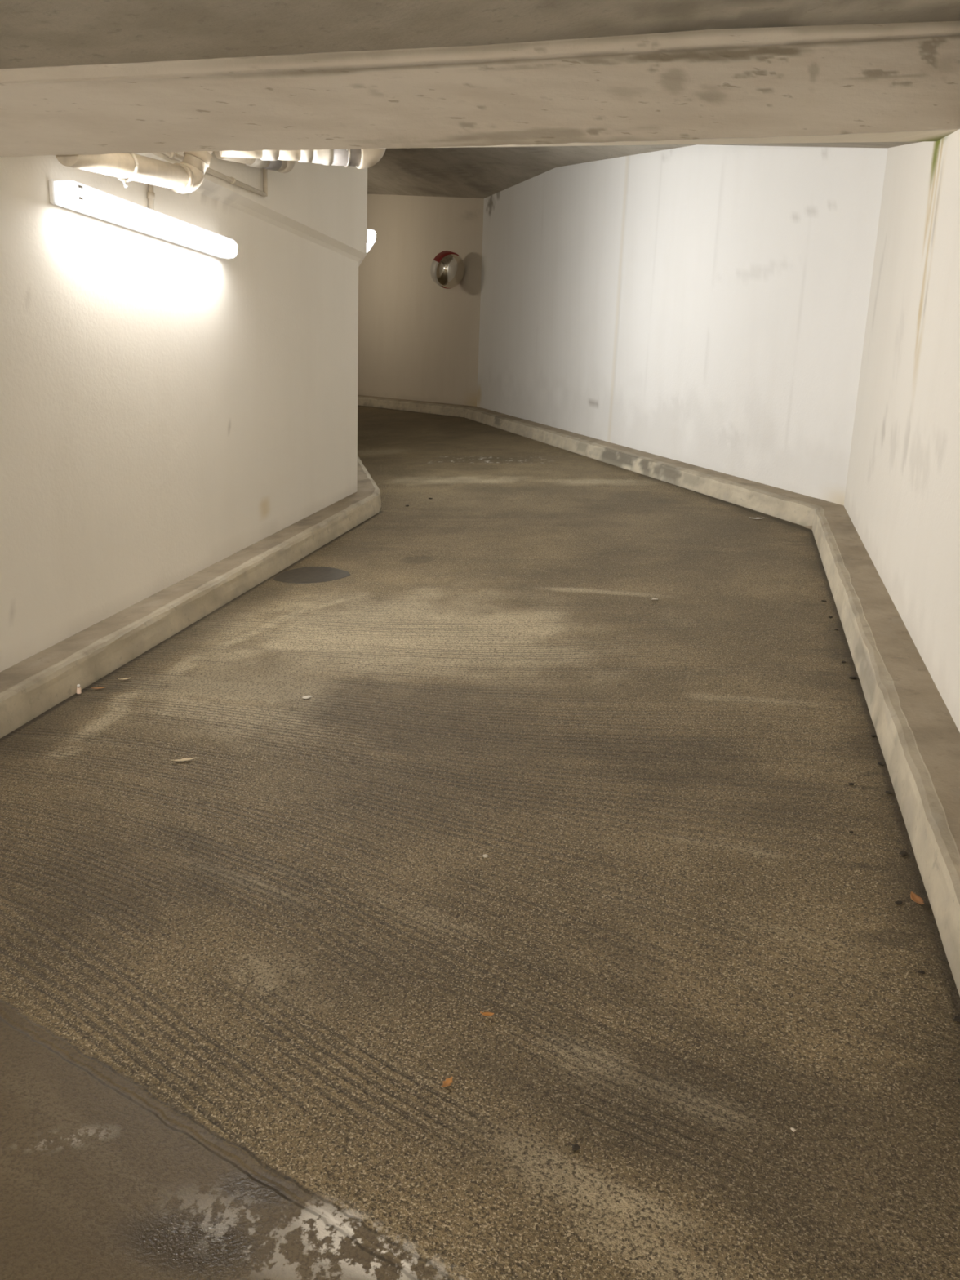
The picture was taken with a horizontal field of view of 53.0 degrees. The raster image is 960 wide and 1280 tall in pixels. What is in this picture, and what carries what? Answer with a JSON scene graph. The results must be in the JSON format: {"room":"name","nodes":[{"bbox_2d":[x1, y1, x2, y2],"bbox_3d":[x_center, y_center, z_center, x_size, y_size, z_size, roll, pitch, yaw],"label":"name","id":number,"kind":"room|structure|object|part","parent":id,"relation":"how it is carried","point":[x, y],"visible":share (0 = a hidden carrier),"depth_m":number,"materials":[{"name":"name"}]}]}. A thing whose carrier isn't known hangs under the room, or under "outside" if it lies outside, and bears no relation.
{"room":"parking garage","nodes":[
{"label":"parking garage","id":0,"kind":"room"},
{"bbox_2d":[0,594,6,671],"bbox_3d":[-2.916,0.248,0.653,0.300,3.436,6.900,5,14,13],"label":"wall","id":1,"kind":"structure","parent":0,"point":[2,656],"depth_m":4.00,"materials":[{"name":"beige paint"}]},
{"bbox_2d":[0,151,367,668],"bbox_3d":[-1.568,-1.748,5.676,0.360,3.599,4.188,5,14,13],"label":"wall","id":2,"kind":"structure","parent":0,"point":[168,410],"depth_m":4.96,"materials":[{"name":"beige paint"}]},
{"bbox_2d":[48,178,237,258],"bbox_3d":[-1.581,-2.032,4.707,0.145,0.100,1.460,5,14,13],"label":"wall lamp","id":3,"kind":"object","parent":2,"relation":"attached to","point":[73,195],"visible":1,"depth_m":4.45,"materials":[{"name":"white plastic"}]},
{"bbox_2d":[146,183,155,210],"bbox_3d":[-1.608,-2.191,4.699,0.036,0.220,0.037,5,14,13],"label":"conduit","id":4,"kind":"object","parent":2,"relation":"attached to","point":[150,194],"visible":0.66,"depth_m":4.69,"materials":[{"name":"grey metal"}]},
{"bbox_2d":[161,151,267,196],"bbox_3d":[-1.454,-2.586,4.924,0.036,0.351,1.615,5,14,13],"label":"conduit","id":5,"kind":"object","parent":2,"relation":"attached to","point":[232,180],"visible":0.59,"depth_m":5.34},
{"bbox_2d":[213,151,295,173],"bbox_3d":[-1.254,-2.786,5.430,0.100,0.332,0.867,5,14,13],"label":"pipe","id":6,"kind":"object","parent":2,"relation":"attached to","point":[280,166],"visible":0.41,"depth_m":5.46,"materials":[{"name":"white plastic"}]},
{"bbox_2d":[219,148,386,168],"bbox_3d":[-0.897,-2.608,4.970,0.877,0.309,0.143,-4,15,-26],"label":"drain pipe","id":7,"kind":"object","parent":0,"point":[362,158],"visible":0.48,"depth_m":5.00,"materials":[{"name":"silver metal"}]},
{"bbox_2d":[358,254,366,266],"bbox_3d":[-1.678,-4.047,10.271,0.362,5.036,6.227,-1,14,-12],"label":"wall","id":8,"kind":"structure","parent":0,"point":[362,258],"depth_m":7.66,"materials":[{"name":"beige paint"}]},
{"bbox_2d":[366,229,376,252],"bbox_3d":[-0.978,-3.386,8.165,0.144,0.100,0.620,-1,14,-12],"label":"wall lamp","id":9,"kind":"object","parent":8,"relation":"attached to","point":[371,234],"visible":0.47,"depth_m":7.89,"materials":[{"name":"white plastic"}]},
{"bbox_2d":[357,194,484,406],"bbox_3d":[-2.163,-6.681,17.475,0.299,5.304,8.223,-7,16,-34],"label":"wall","id":10,"kind":"structure","parent":0,"point":[419,337],"depth_m":15.69,"materials":[{"name":"paint"}]},
{"bbox_2d":[430,250,465,288],"bbox_3d":[-0.464,-5.566,14.453,0.526,0.534,0.398,-7,16,-34],"label":"convex mirror","id":11,"kind":"object","parent":10,"relation":"attached to","point":[447,269],"visible":1,"depth_m":14.31,"materials":[{"name":"silver mirror"}]},
{"bbox_2d":[367,158,555,198],"bbox_3d":[-2.167,-7.643,15.074,2.694,2.317,11.632,-7,16,-34],"label":"ceiling","id":12,"kind":"structure","parent":0,"point":[389,176],"depth_m":13.78,"materials":[{"name":"concrete"}]},
{"bbox_2d":[0,404,959,1279],"bbox_3d":[-1.166,-1.174,9.175,7.060,2.469,25.921,1,14,-5],"label":"floor","id":13,"kind":"structure","parent":0,"point":[243,980],"depth_m":2.48,"materials":[{"name":"concrete"}]},
{"bbox_2d":[76,684,81,693],"bbox_3d":[-1.729,0.210,4.147,0.021,0.040,0.021,5,14,13],"label":"cap","id":14,"kind":"object","parent":13,"relation":"on","point":[78,688],"visible":1,"depth_m":4.14,"materials":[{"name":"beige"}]},
{"bbox_2d":[170,757,195,760],"bbox_3d":[-1.066,0.430,3.460,0.087,0.011,0.023,-3,15,-22],"label":"leaf","id":15,"kind":"object","parent":13,"relation":"on","point":[185,758],"visible":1,"depth_m":3.46,"materials":[{"name":"beige plant"}]},
{"bbox_2d":[0,456,381,737],"bbox_3d":[-2.685,-0.952,8.024,3.707,2.074,21.586,1,14,-5],"label":"kerb","id":16,"kind":"object","parent":13,"relation":"on","point":[30,687],"visible":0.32,"depth_m":4.84,"materials":[{"name":"grey concrete"}]},
{"bbox_2d":[302,695,311,698],"bbox_3d":[-0.721,0.237,4.010,0.033,0.005,0.050,7,14,21],"label":"chip","id":17,"kind":"object","parent":13,"relation":"on","point":[306,696],"visible":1,"depth_m":4.00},
{"bbox_2d":[273,566,351,583],"bbox_3d":[-1.024,-0.399,5.934,0.465,0.050,0.406,5,14,13],"label":"manhole cover","id":18,"kind":"object","parent":13,"relation":"on","point":[306,575],"visible":1,"depth_m":5.92,"materials":[{"name":"grey metal"}]},
{"bbox_2d":[440,1076,453,1087],"bbox_3d":[-0.067,0.903,1.962,0.020,0.007,0.034,5,14,13],"label":"leaf","id":19,"kind":"object","parent":13,"relation":"on","point":[448,1081],"visible":1,"depth_m":1.96,"materials":[{"name":"orange plant"}]},
{"bbox_2d":[480,1011,493,1016],"bbox_3d":[0.016,0.835,2.148,0.031,0.010,0.013,5,14,13],"label":"leaf","id":20,"kind":"object","parent":13,"relation":"on","point":[486,1014],"visible":1,"depth_m":2.15,"materials":[{"name":"orange plant"}]},
{"bbox_3d":[0.018,0.836,2.147,0.026,0.008,0.013,5,14,13],"label":"blade","id":21,"kind":"part","parent":20,"relation":"part of","materials":[{"name":"orange plant"}]},
{"bbox_2d":[572,1143,580,1150],"bbox_3d":[0.180,0.951,1.804,0.015,0.007,0.014,2,13,0],"label":"pebble","id":22,"kind":"object","parent":13,"relation":"on","point":[575,1147],"visible":1,"depth_m":1.80,"materials":[{"name":"stone"}]},
{"bbox_2d":[357,395,959,995],"bbox_3d":[-0.331,-1.442,9.381,4.626,2.268,25.978,0,14,-10],"label":"kerb","id":23,"kind":"object","parent":13,"relation":"on","point":[918,737],"visible":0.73,"depth_m":3.90,"materials":[{"name":"grey concrete"}]},
{"bbox_2d":[894,901,902,904],"bbox_3d":[1.088,0.682,2.499,0.023,0.006,0.016,-7,16,-33],"label":"crumb","id":24,"kind":"object","parent":13,"relation":"on","point":[895,902],"visible":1,"depth_m":2.50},
{"bbox_2d":[898,851,907,855],"bbox_3d":[1.196,0.603,2.717,0.031,0.008,0.019,-10,18,-41],"label":"crumb","id":25,"kind":"object","parent":13,"relation":"on","point":[903,853],"visible":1,"depth_m":2.71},
{"bbox_2d":[910,891,924,905],"bbox_3d":[1.132,0.673,2.491,0.028,0.016,0.063,5,14,13],"label":"leaf","id":26,"kind":"object","parent":13,"relation":"on","point":[914,897],"visible":1,"depth_m":2.50,"materials":[{"name":"orange plant"}]},
{"bbox_2d":[917,970,925,973],"bbox_3d":[1.027,0.773,2.239,0.018,0.004,0.012,2,13,1],"label":"crumb","id":27,"kind":"object","parent":13,"relation":"on","point":[918,971],"visible":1,"depth_m":2.24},
{"bbox_2d":[953,1015,959,1022],"bbox_3d":[1.040,0.823,2.089,0.023,0.006,0.017,-11,19,-44],"label":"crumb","id":28,"kind":"object","parent":13,"relation":"on","point":[957,1018],"visible":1,"depth_m":2.08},
{"bbox_2d":[0,0,959,68],"bbox_3d":[-0.753,-1.279,0.346,4.248,1.550,8.728,5,14,13],"label":"ceiling","id":29,"kind":"structure","parent":0,"point":[33,33],"depth_m":3.42,"materials":[{"name":"concrete"}]},
{"bbox_2d":[0,21,959,156],"bbox_3d":[0.182,-2.335,4.068,4.144,0.915,0.689,1,14,-5],"label":"ceiling beam","id":30,"kind":"structure","parent":29,"relation":"attached to","point":[891,82],"depth_m":3.78,"materials":[{"name":"concrete"}]},
{"bbox_2d":[55,151,213,193],"bbox_3d":[-1.534,-2.265,4.359,0.196,0.461,1.080,7,14,18],"label":"pipe","id":31,"kind":"object","parent":30,"relation":"attached to","point":[186,176],"visible":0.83,"depth_m":4.37,"materials":[{"name":"silver metal"}]},
{"bbox_2d":[381,141,924,167],"bbox_3d":[0.249,-5.013,9.494,5.046,2.755,11.923,2,13,-2],"label":"ceiling","id":32,"kind":"structure","parent":0,"point":[533,156],"depth_m":10.76,"materials":[{"name":"grey concrete"}]},
{"bbox_2d":[476,144,888,505],"bbox_3d":[1.421,-3.561,10.367,0.300,4.002,8.849,-2,14,-17],"label":"wall","id":33,"kind":"structure","parent":0,"point":[705,306],"depth_m":8.42,"materials":[{"name":"white paint"}]},
{"bbox_2d":[844,128,959,732],"bbox_3d":[1.359,-0.163,1.468,0.297,3.829,10.710,5,14,13],"label":"wall","id":34,"kind":"structure","parent":0,"point":[902,500],"depth_m":4.38,"materials":[{"name":"white paint"}]}
]}

